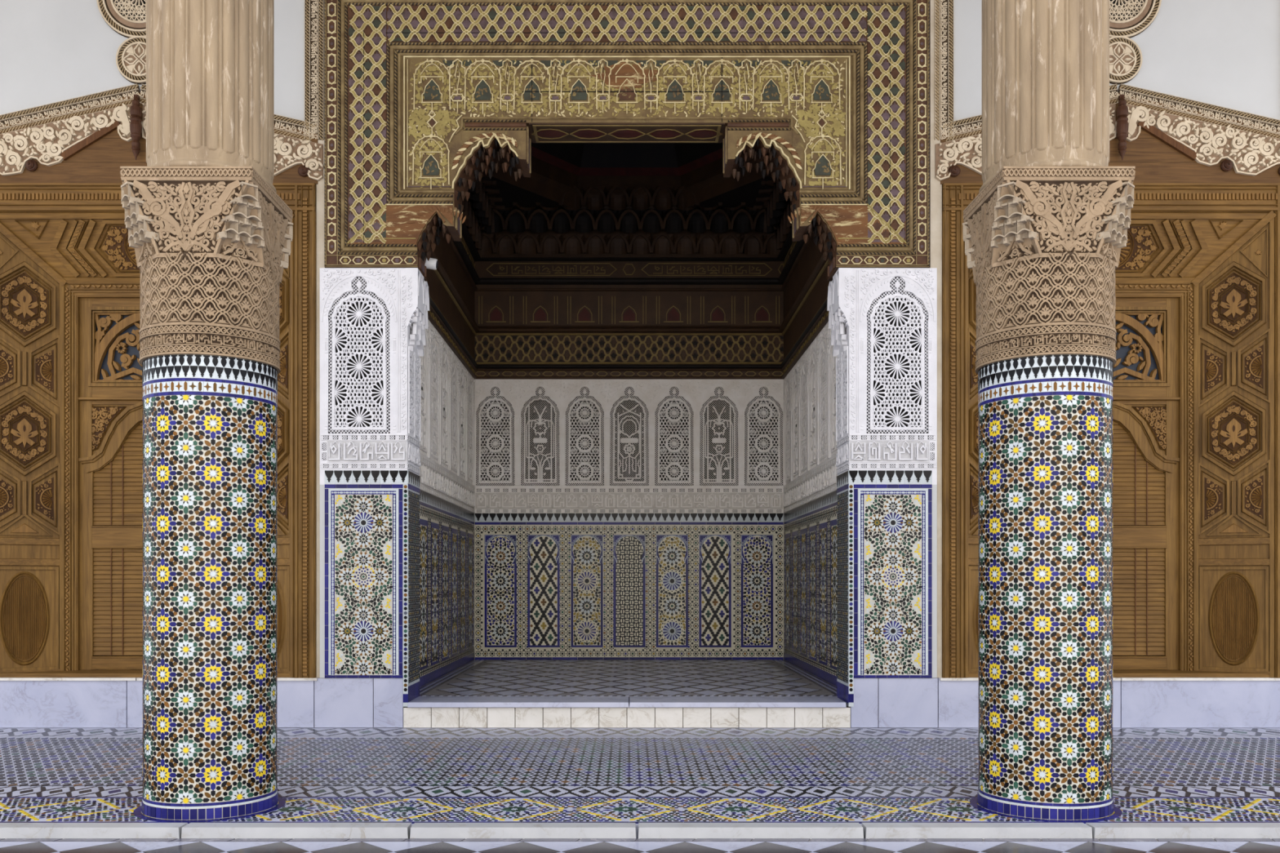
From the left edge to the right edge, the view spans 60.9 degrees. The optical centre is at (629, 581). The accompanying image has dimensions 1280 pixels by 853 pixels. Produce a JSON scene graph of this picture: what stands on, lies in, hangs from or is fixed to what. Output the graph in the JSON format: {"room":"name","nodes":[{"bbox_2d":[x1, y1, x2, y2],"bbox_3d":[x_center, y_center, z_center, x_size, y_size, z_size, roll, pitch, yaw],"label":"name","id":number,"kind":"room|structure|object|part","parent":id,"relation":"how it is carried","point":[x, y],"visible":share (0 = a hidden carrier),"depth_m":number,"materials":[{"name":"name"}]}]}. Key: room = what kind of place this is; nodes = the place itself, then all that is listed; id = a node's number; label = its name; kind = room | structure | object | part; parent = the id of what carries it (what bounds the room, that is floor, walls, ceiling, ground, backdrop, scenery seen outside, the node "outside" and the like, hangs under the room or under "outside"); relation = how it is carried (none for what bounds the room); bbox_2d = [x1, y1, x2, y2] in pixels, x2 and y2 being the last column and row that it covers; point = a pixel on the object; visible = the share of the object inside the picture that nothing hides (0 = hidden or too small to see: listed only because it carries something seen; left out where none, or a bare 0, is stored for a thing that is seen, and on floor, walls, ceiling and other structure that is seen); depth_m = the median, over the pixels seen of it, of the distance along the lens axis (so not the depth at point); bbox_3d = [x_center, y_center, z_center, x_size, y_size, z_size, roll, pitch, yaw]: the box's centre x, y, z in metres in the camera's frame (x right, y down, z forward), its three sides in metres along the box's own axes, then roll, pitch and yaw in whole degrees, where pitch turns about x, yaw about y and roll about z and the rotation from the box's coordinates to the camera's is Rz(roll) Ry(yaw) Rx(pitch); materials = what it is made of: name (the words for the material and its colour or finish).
{"room":"palace courtyard","nodes":[
{"label":"palace courtyard","id":0,"kind":"room"},
{"bbox_2d":[0,0,304,120],"bbox_3d":[-6.173,-5.040,10.318,6.655,2.820,0.565,0,0,0],"label":"wall","id":1,"kind":"structure","parent":0,"point":[51,51],"depth_m":10.04,"materials":[{"name":"white paint"}]},
{"bbox_2d":[0,93,317,678],"bbox_3d":[-4.500,-1.798,10.207,3.280,5.385,0.555,0,0,0],"label":"door surround","id":2,"kind":"object","parent":1,"relation":"attached to","point":[64,233],"visible":0.56,"depth_m":10.08,"materials":[{"name":"brown wood"}]},
{"bbox_3d":[-5.632,-0.530,10.139,0.463,0.209,0.024,0,0,-27],"label":"triangle panel","id":3,"kind":"part","parent":2,"relation":"part of","materials":[{"name":"brown wood"}]},
{"bbox_3d":[-5.628,-1.376,10.131,0.526,0.803,0.042,0,0,-27],"label":"hexagon panel","id":4,"kind":"part","parent":2,"relation":"part of","materials":[{"name":"brown wood"}]},
{"bbox_3d":[-5.628,-2.580,10.132,0.526,0.803,0.041,0,0,-27],"label":"hexagon panel","id":5,"kind":"part","parent":2,"relation":"part of","materials":[{"name":"brown wood"}]},
{"bbox_3d":[-5.632,0.350,10.139,0.563,0.966,0.025,0,0,-27],"label":"oval panel","id":6,"kind":"part","parent":2,"relation":"part of","materials":[{"name":"brown wood"}]},
{"bbox_3d":[-5.485,-3.815,9.965,0.108,0.106,0.070,0,0,0],"label":"knob","id":7,"kind":"part","parent":2,"relation":"part of","materials":[{"name":"brown wood"}]},
{"bbox_3d":[-5.282,-0.965,10.350,0.125,3.710,0.140,0,0,0],"label":"post","id":8,"kind":"part","parent":2,"relation":"part of","materials":[{"name":"brown wood"}]},
{"bbox_2d":[78,297,142,670],"bbox_3d":[-4.500,-0.925,10.365,1.500,3.540,0.110,0,0,0],"label":"door","id":9,"kind":"structure","parent":2,"relation":"attached to","point":[111,458],"depth_m":10.35,"materials":[{"name":"brown wood"}]},
{"bbox_3d":[-4.500,-2.156,10.342,1.480,0.893,0.066,0,0,0],"label":"panel moulding","id":10,"kind":"part","parent":9,"relation":"part of","materials":[{"name":"brown wood"}]},
{"bbox_3d":[-4.500,-2.640,10.373,1.274,0.109,0.053,0,0,0],"label":"rail","id":11,"kind":"part","parent":9,"relation":"part of","materials":[{"name":"brown wood"}]},
{"bbox_3d":[-4.500,0.780,10.365,1.220,0.130,0.060,0,0,0],"label":"rail","id":12,"kind":"part","parent":9,"relation":"part of","materials":[{"name":"brown wood"}]},
{"bbox_3d":[-4.500,-0.417,10.365,1.220,0.215,0.060,0,0,0],"label":"rail","id":13,"kind":"part","parent":9,"relation":"part of","materials":[{"name":"brown wood"}]},
{"bbox_3d":[-4.500,-1.772,10.373,1.274,0.185,0.053,0,0,0],"label":"rail","id":14,"kind":"part","parent":9,"relation":"part of","materials":[{"name":"brown wood"}]},
{"bbox_3d":[-4.500,-2.225,10.405,1.274,0.761,0.010,0,0,0],"label":"fanlight pane","id":15,"kind":"part","parent":9,"relation":"part of","materials":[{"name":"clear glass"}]},
{"bbox_3d":[-4.500,-3.098,10.137,1.042,0.468,0.264,0,0,0],"label":"fan panel","id":16,"kind":"part","parent":2,"relation":"part of","materials":[{"name":"brown wood"}]},
{"bbox_2d":[129,94,142,159],"bbox_3d":[-4.500,-4.140,9.930,0.104,0.600,0.104,0,0,0],"label":"pendant","id":17,"kind":"object","parent":2,"relation":"hanging from","point":[135,126],"visible":1,"depth_m":9.90,"materials":[{"name":"brown wood"}]},
{"bbox_3d":[-3.368,-0.530,10.139,0.463,0.209,0.025,0,0,27],"label":"triangle panel","id":18,"kind":"part","parent":2,"relation":"part of","materials":[{"name":"brown wood"}]},
{"bbox_3d":[-3.368,0.350,10.139,0.563,0.966,0.025,0,0,27],"label":"oval panel","id":19,"kind":"part","parent":2,"relation":"part of","materials":[{"name":"brown wood"}]},
{"bbox_3d":[-3.372,-1.376,10.132,0.526,0.803,0.040,0,0,27],"label":"hexagon panel","id":20,"kind":"part","parent":2,"relation":"part of","materials":[{"name":"brown wood"}]},
{"bbox_3d":[-3.372,-2.580,10.132,0.526,0.803,0.041,0,0,27],"label":"hexagon panel","id":21,"kind":"part","parent":2,"relation":"part of","materials":[{"name":"brown wood"}]},
{"bbox_3d":[-2.985,-3.765,9.965,0.108,0.106,0.070,0,0,0],"label":"knob","id":22,"kind":"part","parent":2,"relation":"part of","materials":[{"name":"brown wood"}]},
{"bbox_3d":[-2.975,-1.380,10.026,0.190,4.540,0.118,0,0,0],"label":"jamb post","id":23,"kind":"part","parent":2,"relation":"part of","materials":[{"name":"brown wood"}]},
{"bbox_2d":[0,0,324,181],"bbox_3d":[-4.498,-4.876,10.014,3.390,2.398,0.092,0,0,0],"label":"trim","id":24,"kind":"structure","parent":1,"relation":"attached to","point":[45,143],"depth_m":10.00,"materials":[{"name":"stone"}]},
{"bbox_2d":[316,139,324,677],"bbox_3d":[-2.838,-2.780,10.256,0.077,7.340,0.488,0,0,0],"label":"wall","id":25,"kind":"structure","parent":0,"point":[320,186],"depth_m":10.01,"materials":[{"name":"paint"}]},
{"bbox_2d":[0,677,404,728],"bbox_3d":[-5.787,1.118,10.139,7.425,0.464,0.322,0,0,0],"label":"baseboard","id":26,"kind":"structure","parent":25,"relation":"attached to","point":[24,702],"depth_m":10.00,"materials":[{"name":"stone"}]},
{"bbox_3d":[-5.350,0.902,9.999,1.656,0.032,0.042,0,0,0],"label":"sill","id":27,"kind":"part","parent":26,"relation":"part of","materials":[{"name":"beige stone"}]},
{"bbox_3d":[-3.690,0.902,9.999,1.656,0.032,0.042,0,0,0],"label":"sill","id":28,"kind":"part","parent":26,"relation":"part of","materials":[{"name":"beige stone"}]},
{"bbox_2d":[418,319,475,687],"bbox_3d":[-2.291,-2.318,13.098,0.218,7.064,5.084,0,0,0],"label":"wall","id":29,"kind":"structure","parent":0,"point":[447,420],"depth_m":13.06,"materials":[{"name":"paint"}]},
{"bbox_2d":[426,142,829,379],"bbox_3d":[0.000,-5.057,13.045,4.800,4.386,5.191,0,0,0],"label":"ceiling","id":30,"kind":"structure","parent":0,"point":[609,260],"depth_m":15.35,"materials":[{"name":"brown wood"}]},
{"bbox_3d":[-1.940,-5.033,12.950,0.421,0.839,5.001,0,0,0],"label":"stalactite cornice","id":31,"kind":"part","parent":30,"relation":"part of","materials":[{"name":"brown wood"}]},
{"bbox_3d":[0.000,-5.033,15.180,4.418,0.839,0.421,0,0,0],"label":"stalactite cornice","id":32,"kind":"part","parent":30,"relation":"part of","materials":[{"name":"brown wood"}]},
{"bbox_3d":[1.940,-5.033,12.950,0.421,0.839,5.001,0,0,0],"label":"stalactite cornice","id":33,"kind":"part","parent":30,"relation":"part of","materials":[{"name":"brown wood"}]},
{"bbox_2d":[419,659,837,702],"bbox_3d":[0.000,1.231,13.070,4.800,0.238,5.140,0,0,0],"label":"floor","id":34,"kind":"structure","parent":0,"point":[476,677],"depth_m":12.33,"materials":[{"name":"tile"}]},
{"bbox_2d":[474,379,784,659],"bbox_3d":[0.000,-2.318,15.576,4.800,7.064,0.328,0,0,0],"label":"wall","id":35,"kind":"structure","parent":0,"point":[615,519],"depth_m":15.44,"materials":[{"name":"tile"}]},
{"bbox_3d":[-1.822,0.344,15.437,0.456,1.197,0.006,0,0,0],"label":"blue frame","id":36,"kind":"part","parent":35,"relation":"part of","materials":[{"name":"tile"}]},
{"bbox_3d":[-1.212,0.344,15.437,0.456,1.197,0.006,0,0,0],"label":"blue frame","id":37,"kind":"part","parent":35,"relation":"part of","materials":[{"name":"tile"}]},
{"bbox_3d":[-0.598,0.344,15.437,0.456,1.197,0.006,0,0,0],"label":"blue frame","id":38,"kind":"part","parent":35,"relation":"part of","materials":[{"name":"tile"}]},
{"bbox_3d":[0.004,0.344,15.437,0.456,1.197,0.006,0,0,0],"label":"blue frame","id":39,"kind":"part","parent":35,"relation":"part of","materials":[{"name":"tile"}]},
{"bbox_3d":[0.610,0.344,15.437,0.456,1.197,0.006,0,0,0],"label":"blue frame","id":40,"kind":"part","parent":35,"relation":"part of","materials":[{"name":"tile"}]},
{"bbox_3d":[1.220,0.344,15.437,0.456,1.197,0.006,0,0,0],"label":"blue frame","id":41,"kind":"part","parent":35,"relation":"part of","materials":[{"name":"tile"}]},
{"bbox_3d":[1.814,0.344,15.437,0.456,1.197,0.006,0,0,0],"label":"blue frame","id":42,"kind":"part","parent":35,"relation":"part of","materials":[{"name":"tile"}]},
{"bbox_2d":[0,727,1279,839],"bbox_3d":[0.000,1.497,8.065,19.000,0.306,4.270,0,0,0],"label":"floor","id":43,"kind":"structure","parent":0,"point":[350,783],"depth_m":7.20,"materials":[{"name":"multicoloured tile"}]},
{"bbox_2d":[120,0,293,820],"bbox_3d":[-2.498,-2.540,6.507,0.787,7.780,0.787,0,0,0],"label":"column","id":44,"kind":"structure","parent":43,"relation":"on","point":[211,232],"depth_m":6.19,"materials":[{"name":"tile"}]},
{"bbox_3d":[-2.498,-2.304,6.145,0.739,0.044,0.024,0,0,0],"label":"abacus chain","id":45,"kind":"part","parent":44,"relation":"part of","materials":[{"name":"stone"}]},
{"bbox_3d":[-2.136,-2.304,6.507,0.024,0.044,0.739,0,0,0],"label":"abacus chain","id":46,"kind":"part","parent":44,"relation":"part of","materials":[{"name":"stone"}]},
{"bbox_2d":[403,696,850,728],"bbox_3d":[-0.020,1.231,10.232,4.110,0.237,0.535,0,0,0],"label":"step","id":47,"kind":"structure","parent":43,"relation":"on","point":[422,712],"depth_m":10.00,"materials":[{"name":"beige stone"}]},
{"bbox_2d":[319,267,429,706],"bbox_3d":[-2.386,-0.861,10.257,0.909,4.029,0.589,0,0,0],"label":"pilaster","id":48,"kind":"object","parent":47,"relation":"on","point":[374,322],"visible":1,"depth_m":9.99,"materials":[{"name":"white paint"}]},
{"bbox_2d":[324,0,929,280],"bbox_3d":[-0.020,-4.285,10.198,5.550,2.810,0.474,0,0,0],"label":"decorative arch","id":49,"kind":"object","parent":48,"relation":"on","point":[833,96],"visible":1,"depth_m":9.97,"materials":[{"name":"paint"}]},
{"bbox_2d":[424,257,438,270],"bbox_3d":[-1.918,-3.067,10.503,0.135,0.116,0.132,0,0,0],"label":"spotlight","id":50,"kind":"object","parent":49,"relation":"attached to","point":[432,264],"visible":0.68,"depth_m":10.47,"materials":[{"name":"white plastic"}]},
{"bbox_3d":[-0.020,-4.174,9.974,3.156,0.164,0.022,0,0,0],"label":"lintel moulding","id":51,"kind":"part","parent":49,"relation":"part of","materials":[{"name":"paint"}]},
{"bbox_3d":[-0.020,-4.199,9.974,4.406,1.484,0.022,0,0,0],"label":"moulding","id":52,"kind":"part","parent":49,"relation":"part of","materials":[{"name":"paint"}]},
{"bbox_2d":[826,267,937,706],"bbox_3d":[2.371,-0.861,10.257,0.909,4.029,0.589,0,0,0],"label":"pilaster","id":53,"kind":"object","parent":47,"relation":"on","point":[882,322],"visible":1,"depth_m":9.99,"materials":[{"name":"white paint"}]},
{"bbox_2d":[962,0,1135,820],"bbox_3d":[2.482,-2.540,6.507,0.787,7.780,0.787,0,0,0],"label":"column","id":54,"kind":"structure","parent":43,"relation":"on","point":[1045,230],"depth_m":6.19,"materials":[{"name":"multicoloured tile"}]},
{"bbox_3d":[2.120,-2.304,6.507,0.023,0.044,0.739,0,0,0],"label":"abacus chain","id":55,"kind":"part","parent":54,"relation":"part of","materials":[{"name":"stone"}]},
{"bbox_3d":[2.482,-2.304,6.145,0.739,0.044,0.024,0,0,0],"label":"abacus chain","id":56,"kind":"part","parent":54,"relation":"part of","materials":[{"name":"stone"}]},
{"bbox_2d":[0,838,1279,852],"bbox_3d":[0.000,1.552,-5.035,32.000,0.300,21.930,0,0,0],"label":"floor","id":57,"kind":"structure","parent":0,"point":[8,845],"depth_m":5.76,"materials":[{"name":"tile"}]},
{"bbox_2d":[783,321,837,686],"bbox_3d":[2.291,-2.318,13.098,0.218,7.064,5.084,0,0,0],"label":"wall","id":58,"kind":"structure","parent":0,"point":[810,445],"depth_m":13.13,"materials":[{"name":"paint"}]},
{"bbox_2d":[928,0,942,677],"bbox_3d":[2.824,-2.780,10.256,0.107,7.340,0.488,0,0,0],"label":"wall","id":59,"kind":"structure","parent":0,"point":[935,188],"depth_m":10.01,"materials":[{"name":"paint"}]},
{"bbox_2d":[849,677,1279,728],"bbox_3d":[5.768,1.118,10.139,7.465,0.464,0.322,0,0,0],"label":"baseboard","id":60,"kind":"structure","parent":59,"relation":"attached to","point":[939,702],"depth_m":10.00,"materials":[{"name":"stone"}]},
{"bbox_3d":[3.681,0.902,9.999,1.658,0.032,0.042,0,0,0],"label":"sill","id":61,"kind":"part","parent":60,"relation":"part of","materials":[{"name":"beige stone"}]},
{"bbox_3d":[5.344,0.902,9.999,1.658,0.032,0.042,0,0,0],"label":"sill","id":62,"kind":"part","parent":60,"relation":"part of","materials":[{"name":"beige stone"}]},
{"bbox_2d":[953,0,1279,120],"bbox_3d":[6.165,-5.040,10.318,6.670,2.820,0.565,0,0,0],"label":"wall","id":63,"kind":"structure","parent":0,"point":[1224,53],"depth_m":10.04,"materials":[{"name":"white paint"}]},
{"bbox_2d":[934,0,1279,181],"bbox_3d":[4.502,-4.876,10.014,3.390,2.398,0.092,0,0,0],"label":"trim","id":64,"kind":"structure","parent":63,"relation":"attached to","point":[1251,153],"depth_m":10.00,"materials":[{"name":"stone"}]},
{"bbox_2d":[940,93,1279,678],"bbox_3d":[4.500,-1.798,10.207,3.280,5.385,0.555,0,0,0],"label":"door surround","id":65,"kind":"object","parent":63,"relation":"attached to","point":[1206,237],"visible":0.59,"depth_m":10.05,"materials":[{"name":"brown wood"}]},
{"bbox_3d":[2.975,-1.380,10.026,0.190,4.540,0.118,0,0,0],"label":"jamb post","id":66,"kind":"part","parent":65,"relation":"part of","materials":[{"name":"brown wood"}]},
{"bbox_3d":[2.985,-3.765,9.965,0.108,0.106,0.070,0,0,0],"label":"knob","id":67,"kind":"part","parent":65,"relation":"part of","materials":[{"name":"brown wood"}]},
{"bbox_3d":[3.372,-2.580,10.132,0.526,0.803,0.041,0,0,-27],"label":"hexagon panel","id":68,"kind":"part","parent":65,"relation":"part of","materials":[{"name":"brown wood"}]},
{"bbox_3d":[3.368,0.350,10.139,0.563,0.966,0.025,0,0,-27],"label":"oval panel","id":69,"kind":"part","parent":65,"relation":"part of","materials":[{"name":"brown wood"}]},
{"bbox_3d":[3.372,-1.376,10.131,0.526,0.803,0.042,0,0,-27],"label":"hexagon panel","id":70,"kind":"part","parent":65,"relation":"part of","materials":[{"name":"brown wood"}]},
{"bbox_3d":[3.368,-0.530,10.139,0.463,0.209,0.024,0,0,-27],"label":"triangle panel","id":71,"kind":"part","parent":65,"relation":"part of","materials":[{"name":"brown wood"}]},
{"bbox_2d":[1115,94,1128,159],"bbox_3d":[4.500,-4.140,9.930,0.104,0.600,0.104,0,0,0],"label":"pendant","id":72,"kind":"object","parent":65,"relation":"hanging from","point":[1122,127],"visible":1,"depth_m":9.90,"materials":[{"name":"brown wood"}]},
{"bbox_3d":[4.500,-3.098,10.137,1.042,0.468,0.264,0,0,0],"label":"fan panel","id":73,"kind":"part","parent":65,"relation":"part of","materials":[{"name":"brown wood"}]},
{"bbox_2d":[1112,297,1180,670],"bbox_3d":[4.500,-0.925,10.365,1.500,3.540,0.110,0,0,0],"label":"door","id":74,"kind":"structure","parent":65,"relation":"attached to","point":[1145,459],"depth_m":10.35,"materials":[{"name":"brown wood"}]},
{"bbox_3d":[4.500,-2.225,10.405,1.274,0.761,0.010,0,0,0],"label":"fanlight pane","id":75,"kind":"part","parent":74,"relation":"part of","materials":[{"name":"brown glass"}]},
{"bbox_3d":[4.500,0.780,10.365,1.220,0.130,0.060,0,0,0],"label":"rail","id":76,"kind":"part","parent":74,"relation":"part of","materials":[{"name":"brown wood"}]},
{"bbox_3d":[4.500,-0.417,10.365,1.220,0.215,0.060,0,0,0],"label":"rail","id":77,"kind":"part","parent":74,"relation":"part of","materials":[{"name":"brown wood"}]},
{"bbox_3d":[4.500,-1.772,10.373,1.274,0.185,0.053,0,0,0],"label":"rail","id":78,"kind":"part","parent":74,"relation":"part of","materials":[{"name":"brown wood"}]},
{"bbox_3d":[4.500,-2.640,10.373,1.274,0.109,0.053,0,0,0],"label":"rail","id":79,"kind":"part","parent":74,"relation":"part of","materials":[{"name":"brown wood"}]},
{"bbox_3d":[4.500,-2.156,10.342,1.480,0.893,0.066,0,0,0],"label":"panel moulding","id":80,"kind":"part","parent":74,"relation":"part of","materials":[{"name":"brown wood"}]},
{"bbox_3d":[5.282,-0.965,10.350,0.125,3.710,0.140,0,0,0],"label":"post","id":81,"kind":"part","parent":65,"relation":"part of","materials":[{"name":"brown wood"}]},
{"bbox_3d":[5.485,-3.815,9.965,0.108,0.106,0.070,0,0,0],"label":"knob","id":82,"kind":"part","parent":65,"relation":"part of","materials":[{"name":"brown wood"}]},
{"bbox_3d":[5.632,0.350,10.139,0.563,0.966,0.025,0,0,27],"label":"oval panel","id":83,"kind":"part","parent":65,"relation":"part of","materials":[{"name":"brown wood"}]},
{"bbox_3d":[5.628,-1.376,10.132,0.526,0.803,0.040,0,0,27],"label":"hexagon panel","id":84,"kind":"part","parent":65,"relation":"part of","materials":[{"name":"brown wood"}]},
{"bbox_3d":[5.628,-2.580,10.132,0.526,0.803,0.041,0,0,27],"label":"hexagon panel","id":85,"kind":"part","parent":65,"relation":"part of","materials":[{"name":"brown wood"}]},
{"bbox_3d":[5.632,-0.530,10.139,0.463,0.209,0.025,0,0,27],"label":"triangle panel","id":86,"kind":"part","parent":65,"relation":"part of","materials":[{"name":"brown wood"}]},
{"bbox_3d":[6.025,-1.380,10.026,0.190,4.540,0.118,0,0,0],"label":"jamb post","id":87,"kind":"part","parent":65,"relation":"part of","materials":[{"name":"brown wood"}]}
]}

